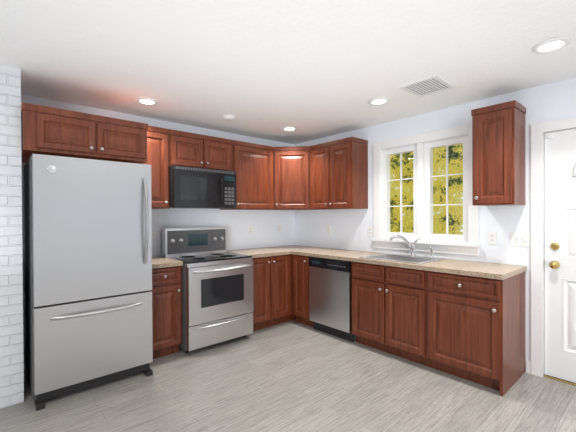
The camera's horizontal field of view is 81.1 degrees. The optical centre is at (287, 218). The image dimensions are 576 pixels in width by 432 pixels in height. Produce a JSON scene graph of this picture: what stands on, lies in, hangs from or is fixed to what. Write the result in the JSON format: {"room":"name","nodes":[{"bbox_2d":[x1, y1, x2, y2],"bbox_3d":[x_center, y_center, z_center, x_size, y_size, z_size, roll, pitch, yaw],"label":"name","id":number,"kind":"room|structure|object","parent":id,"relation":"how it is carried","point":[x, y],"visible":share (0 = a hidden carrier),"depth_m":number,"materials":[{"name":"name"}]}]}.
{"room":"kitchen","nodes":[
{"label":"kitchen","id":0,"kind":"room"},
{"bbox_2d":[0,65,23,408],"bbox_3d":[-3.401,0.143,1.609,3.315,2.437,0.639,-1,0,-41],"label":"brick wall","id":1,"kind":"structure","parent":0,"point":[11,336],"depth_m":2.42,"materials":[{"name":"white brick"}]},
{"bbox_2d":[21,94,293,369],"bbox_3d":[-2.434,0.129,2.996,6.920,2.437,0.160,-1,0,-41],"label":"wall","id":2,"kind":"structure","parent":0,"point":[264,224],"depth_m":4.19,"materials":[{"name":"white paint"}]},
{"bbox_2d":[21,102,147,163],"bbox_3d":[-1.789,-0.662,2.940,0.876,0.335,0.770,-1,0,-41],"label":"upper cabinet","id":3,"kind":"object","parent":2,"relation":"attached to","point":[46,130],"visible":0.94,"depth_m":2.63,"materials":[{"name":"brown wood"}]},
{"bbox_2d":[152,227,154,237],"bbox_3d":[-1.500,0.159,3.706,0.070,0.114,0.008,-1,0,-41],"label":"electrical outlet","id":4,"kind":"object","parent":2,"relation":"attached to","point":[153,232],"visible":0.56,"depth_m":3.72,"materials":[{"name":"white plastic"}]},
{"bbox_2d":[143,126,169,208],"bbox_3d":[-1.462,-0.515,3.502,0.358,0.830,0.360,-1,0,-41],"label":"upper cabinet","id":5,"kind":"object","parent":2,"relation":"attached to","point":[158,149],"visible":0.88,"depth_m":3.44,"materials":[{"name":"brown wood"}]},
{"bbox_2d":[169,129,232,170],"bbox_3d":[-1.038,-0.744,3.875,0.770,0.382,0.360,-1,0,-41],"label":"upper cabinet","id":6,"kind":"object","parent":2,"relation":"attached to","point":[188,149],"visible":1,"depth_m":3.73,"materials":[{"name":"brown wood"}]},
{"bbox_2d":[169,165,235,208],"bbox_3d":[-1.008,-0.333,3.846,0.758,0.433,0.443,-1,0,-41],"label":"microwave","id":7,"kind":"object","parent":6,"relation":"attached to","point":[196,187],"visible":1,"depth_m":3.66,"materials":[{"name":"black plastic"}]},
{"bbox_2d":[220,140,272,209],"bbox_3d":[-0.509,-0.525,4.342,0.635,0.830,0.360,-1,0,-41],"label":"upper cabinet","id":8,"kind":"object","parent":2,"relation":"attached to","point":[253,165],"visible":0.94,"depth_m":4.21,"materials":[{"name":"brown wood"}]},
{"bbox_2d":[248,226,251,234],"bbox_3d":[-0.514,0.163,4.576,0.070,0.114,0.008,-1,0,-41],"label":"electrical outlet","id":9,"kind":"object","parent":2,"relation":"attached to","point":[249,229],"visible":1,"depth_m":4.57,"materials":[{"name":"white plastic"}]},
{"bbox_2d":[278,224,281,231],"bbox_3d":[-0.120,0.149,4.923,0.070,0.114,0.008,-1,0,-41],"label":"electrical outlet","id":10,"kind":"object","parent":2,"relation":"attached to","point":[280,228],"visible":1,"depth_m":4.93,"materials":[{"name":"white plastic"}]},
{"bbox_2d":[273,146,311,209],"bbox_3d":[0.060,-0.530,4.646,0.661,0.830,0.656,-1,0,-41],"label":"upper cabinet","id":11,"kind":"object","parent":2,"relation":"attached to","point":[291,177],"visible":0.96,"depth_m":4.42,"materials":[{"name":"brown wood"}]},
{"bbox_2d":[0,319,575,431],"bbox_3d":[-0.259,1.413,0.544,6.920,0.120,6.720,-1,0,-41],"label":"floor","id":12,"kind":"structure","parent":0,"point":[291,376],"depth_m":2.51,"materials":[{"name":"grey wood"}]},
{"bbox_2d":[24,154,152,410],"bbox_3d":[-1.694,0.445,2.873,0.824,1.800,0.804,-1,0,-41],"label":"refrigerator","id":13,"kind":"object","parent":12,"relation":"on","point":[88,271],"visible":1,"depth_m":2.58,"materials":[{"name":"grey metal"}]},
{"bbox_2d":[150,266,181,358],"bbox_3d":[-1.359,0.903,3.402,0.358,0.875,0.650,-1,0,-41],"label":"base cabinet","id":14,"kind":"object","parent":12,"relation":"on","point":[166,290],"visible":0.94,"depth_m":3.21,"materials":[{"name":"brown wood"}]},
{"bbox_2d":[152,256,182,268],"bbox_3d":[-1.367,0.444,3.406,0.358,0.040,0.632,-1,0,-41],"label":"countertop","id":15,"kind":"structure","parent":14,"relation":"on","point":[159,262],"depth_m":3.25,"materials":[{"name":"beige stone"}]},
{"bbox_2d":[162,227,252,352],"bbox_3d":[-0.861,0.723,3.691,0.764,1.225,0.719,-1,0,-41],"label":"range","id":16,"kind":"object","parent":12,"relation":"on","point":[217,292],"visible":0.94,"depth_m":3.51,"materials":[{"name":"grey metal"}]},
{"bbox_2d":[252,254,291,330],"bbox_3d":[-0.415,0.893,4.256,0.640,0.876,0.618,-1,0,-41],"label":"base cabinet","id":17,"kind":"object","parent":12,"relation":"on","point":[280,288],"depth_m":4.06,"materials":[{"name":"brown wood"}]},
{"bbox_2d":[227,247,289,257],"bbox_3d":[-0.415,0.434,4.244,0.630,0.040,0.635,-1,0,-41],"label":"countertop","id":18,"kind":"structure","parent":17,"relation":"on","point":[254,252],"depth_m":4.17,"materials":[{"name":"beige stone"}]},
{"bbox_2d":[292,254,312,326],"bbox_3d":[0.371,0.888,4.343,0.618,0.876,0.328,-1,0,-41],"label":"base cabinet","id":19,"kind":"object","parent":12,"relation":"on","point":[300,264],"depth_m":4.14,"materials":[{"name":"brown wood"}]},
{"bbox_2d":[309,257,355,341],"bbox_3d":[0.678,0.891,3.981,0.620,0.872,0.602,-1,0,-41],"label":"dishwasher","id":20,"kind":"object","parent":12,"relation":"on","point":[330,299],"visible":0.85,"depth_m":3.75,"materials":[{"name":"grey metal"}]},
{"bbox_2d":[423,270,525,395],"bbox_3d":[1.620,0.891,2.926,0.618,0.876,0.601,-1,0,-41],"label":"base cabinet","id":21,"kind":"object","parent":12,"relation":"on","point":[471,328],"depth_m":2.70,"materials":[{"name":"brown wood"}]},
{"bbox_2d":[264,245,526,279],"bbox_3d":[0.833,0.431,3.792,0.646,0.040,2.964,-1,0,-41],"label":"countertop","id":22,"kind":"structure","parent":21,"relation":"on","point":[499,271],"depth_m":3.06,"materials":[{"name":"beige stone"}]},
{"bbox_2d":[359,253,445,263],"bbox_3d":[1.163,0.497,3.434,0.532,0.186,0.662,-1,0,-41],"label":"sink","id":23,"kind":"object","parent":22,"relation":"in","point":[404,258],"visible":0.35,"depth_m":3.51,"materials":[{"name":"silver metal"}]},
{"bbox_2d":[430,247,433,257],"bbox_3d":[1.458,0.345,3.408,0.039,0.113,0.040,-1,0,-41],"label":"side spray","id":24,"kind":"object","parent":23,"relation":"on","point":[431,249],"visible":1,"depth_m":3.40,"materials":[{"name":"silver metal"}]},
{"bbox_2d":[390,235,421,255],"bbox_3d":[1.243,0.291,3.559,0.181,0.222,0.279,-1,0,-41],"label":"faucet","id":25,"kind":"object","parent":22,"relation":"on","point":[412,246],"visible":1,"depth_m":3.55,"materials":[{"name":"silver metal"}]},
{"bbox_2d":[0,0,575,144],"bbox_3d":[-0.271,-1.143,0.527,6.920,0.120,6.720,-1,0,-41],"label":"ceiling","id":26,"kind":"structure","parent":0,"point":[310,70],"depth_m":2.28,"materials":[{"name":"white paint"}]},
{"bbox_2d":[135,97,157,104],"bbox_3d":[-1.318,-1.090,3.146,0.200,0.011,0.200,-1,0,-41],"label":"recessed light","id":27,"kind":"object","parent":26,"relation":"in","point":[145,101],"visible":0.98,"depth_m":3.13,"materials":[{"name":"white glass"}]},
{"bbox_2d":[223,115,234,120],"bbox_3d":[-0.640,-1.083,3.647,0.136,0.036,0.136,-1,0,-41],"label":"smoke detector","id":28,"kind":"object","parent":26,"relation":"attached to","point":[229,117],"visible":1,"depth_m":3.61,"materials":[{"name":"white plastic"}]},
{"bbox_2d":[282,126,297,130],"bbox_3d":[0.019,-1.103,4.159,0.200,0.011,0.200,-1,0,-41],"label":"recessed light","id":29,"kind":"object","parent":26,"relation":"in","point":[289,128],"visible":1,"depth_m":4.14,"materials":[{"name":"white glass"}]},
{"bbox_2d":[368,97,389,104],"bbox_3d":[0.859,-1.100,3.176,0.200,0.011,0.200,-1,0,-41],"label":"recessed light","id":30,"kind":"object","parent":26,"relation":"in","point":[379,101],"visible":0.96,"depth_m":3.16,"materials":[{"name":"white glass"}]},
{"bbox_2d":[398,75,455,97],"bbox_3d":[1.167,-1.099,2.821,0.360,0.012,0.320,-1,0,-41],"label":"ceiling vent","id":31,"kind":"object","parent":26,"relation":"in","point":[430,85],"visible":1,"depth_m":2.81,"materials":[{"name":"white metal"}]},
{"bbox_2d":[532,37,570,53],"bbox_3d":[1.675,-1.097,2.144,0.200,0.011,0.200,-1,0,-41],"label":"recessed light","id":32,"kind":"object","parent":26,"relation":"in","point":[551,45],"visible":0.98,"depth_m":2.13,"materials":[{"name":"white glass"}]},
{"bbox_2d":[294,77,575,360],"bbox_3d":[2.323,0.108,2.710,0.160,2.437,6.560,-1,0,-41],"label":"wall","id":33,"kind":"structure","parent":0,"point":[540,104],"depth_m":3.27,"materials":[{"name":"white paint"}]},
{"bbox_2d":[327,226,330,233],"bbox_3d":[0.554,0.163,4.590,0.008,0.114,0.070,-1,0,-41],"label":"electrical outlet","id":34,"kind":"object","parent":33,"relation":"attached to","point":[328,229],"visible":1,"depth_m":4.58,"materials":[{"name":"white plastic"}]},
{"bbox_2d":[310,137,367,209],"bbox_3d":[0.613,-0.530,4.247,0.360,0.830,0.704,-1,0,-41],"label":"upper cabinet","id":35,"kind":"object","parent":33,"relation":"attached to","point":[339,174],"visible":1,"depth_m":4.06,"materials":[{"name":"brown wood"}]},
{"bbox_2d":[368,227,372,235],"bbox_3d":[1.000,0.159,4.084,0.008,0.114,0.070,-1,0,-41],"label":"electrical outlet","id":36,"kind":"object","parent":33,"relation":"attached to","point":[370,231],"visible":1,"depth_m":4.08,"materials":[{"name":"white plastic"}]},
{"bbox_2d":[370,124,480,255],"bbox_3d":[1.460,-0.273,3.648,0.210,1.255,1.200,-1,0,-41],"label":"window","id":37,"kind":"structure","parent":33,"relation":"in","point":[422,191],"depth_m":3.59,"materials":[{"name":"white wood"}]},
{"bbox_2d":[488,232,496,243],"bbox_3d":[1.877,0.182,3.090,0.008,0.114,0.070,-1,0,-41],"label":"electrical outlet","id":38,"kind":"object","parent":33,"relation":"attached to","point":[492,237],"visible":1,"depth_m":3.09,"materials":[{"name":"white plastic"}]},
{"bbox_2d":[471,100,525,205],"bbox_3d":[1.805,-0.527,2.895,0.360,0.830,0.329,-1,0,-41],"label":"upper cabinet","id":39,"kind":"object","parent":33,"relation":"attached to","point":[498,154],"visible":1,"depth_m":2.79,"materials":[{"name":"brown wood"}]},
{"bbox_2d":[510,233,530,246],"bbox_3d":[2.022,0.187,2.918,0.018,0.114,0.164,-1,0,-41],"label":"light switch","id":40,"kind":"object","parent":33,"relation":"attached to","point":[520,239],"visible":1,"depth_m":2.92,"materials":[{"name":"white plastic"}]},
{"bbox_2d":[526,360,530,373],"bbox_3d":[3.189,1.280,1.610,0.014,0.100,3.440,-1,0,-41],"label":"baseboard","id":41,"kind":"structure","parent":33,"relation":"attached to","point":[528,366],"depth_m":2.88,"materials":[{"name":"white wood"}]},
{"bbox_2d":[531,117,575,385],"bbox_3d":[2.470,0.266,2.533,0.178,2.123,1.026,-1,0,-41],"label":"door frame","id":42,"kind":"structure","parent":33,"relation":"attached to","point":[539,130],"depth_m":2.82,"materials":[{"name":"white painted wood"}]},
{"bbox_2d":[545,129,575,382],"bbox_3d":[2.422,0.301,2.491,0.116,2.021,0.854,-1,0,-41],"label":"door","id":43,"kind":"structure","parent":33,"relation":"in","point":[560,254],"depth_m":2.74,"materials":[{"name":"white painted wood"},{"name":"brass"}]},
{"label":"outside","id":44,"kind":"structure","parent":0,"visible":0},
{"bbox_2d":[390,144,462,234],"bbox_3d":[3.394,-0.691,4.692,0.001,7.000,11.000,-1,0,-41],"label":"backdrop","id":45,"kind":"structure","parent":44,"point":[453,191],"depth_m":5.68,"materials":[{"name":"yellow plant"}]}
]}

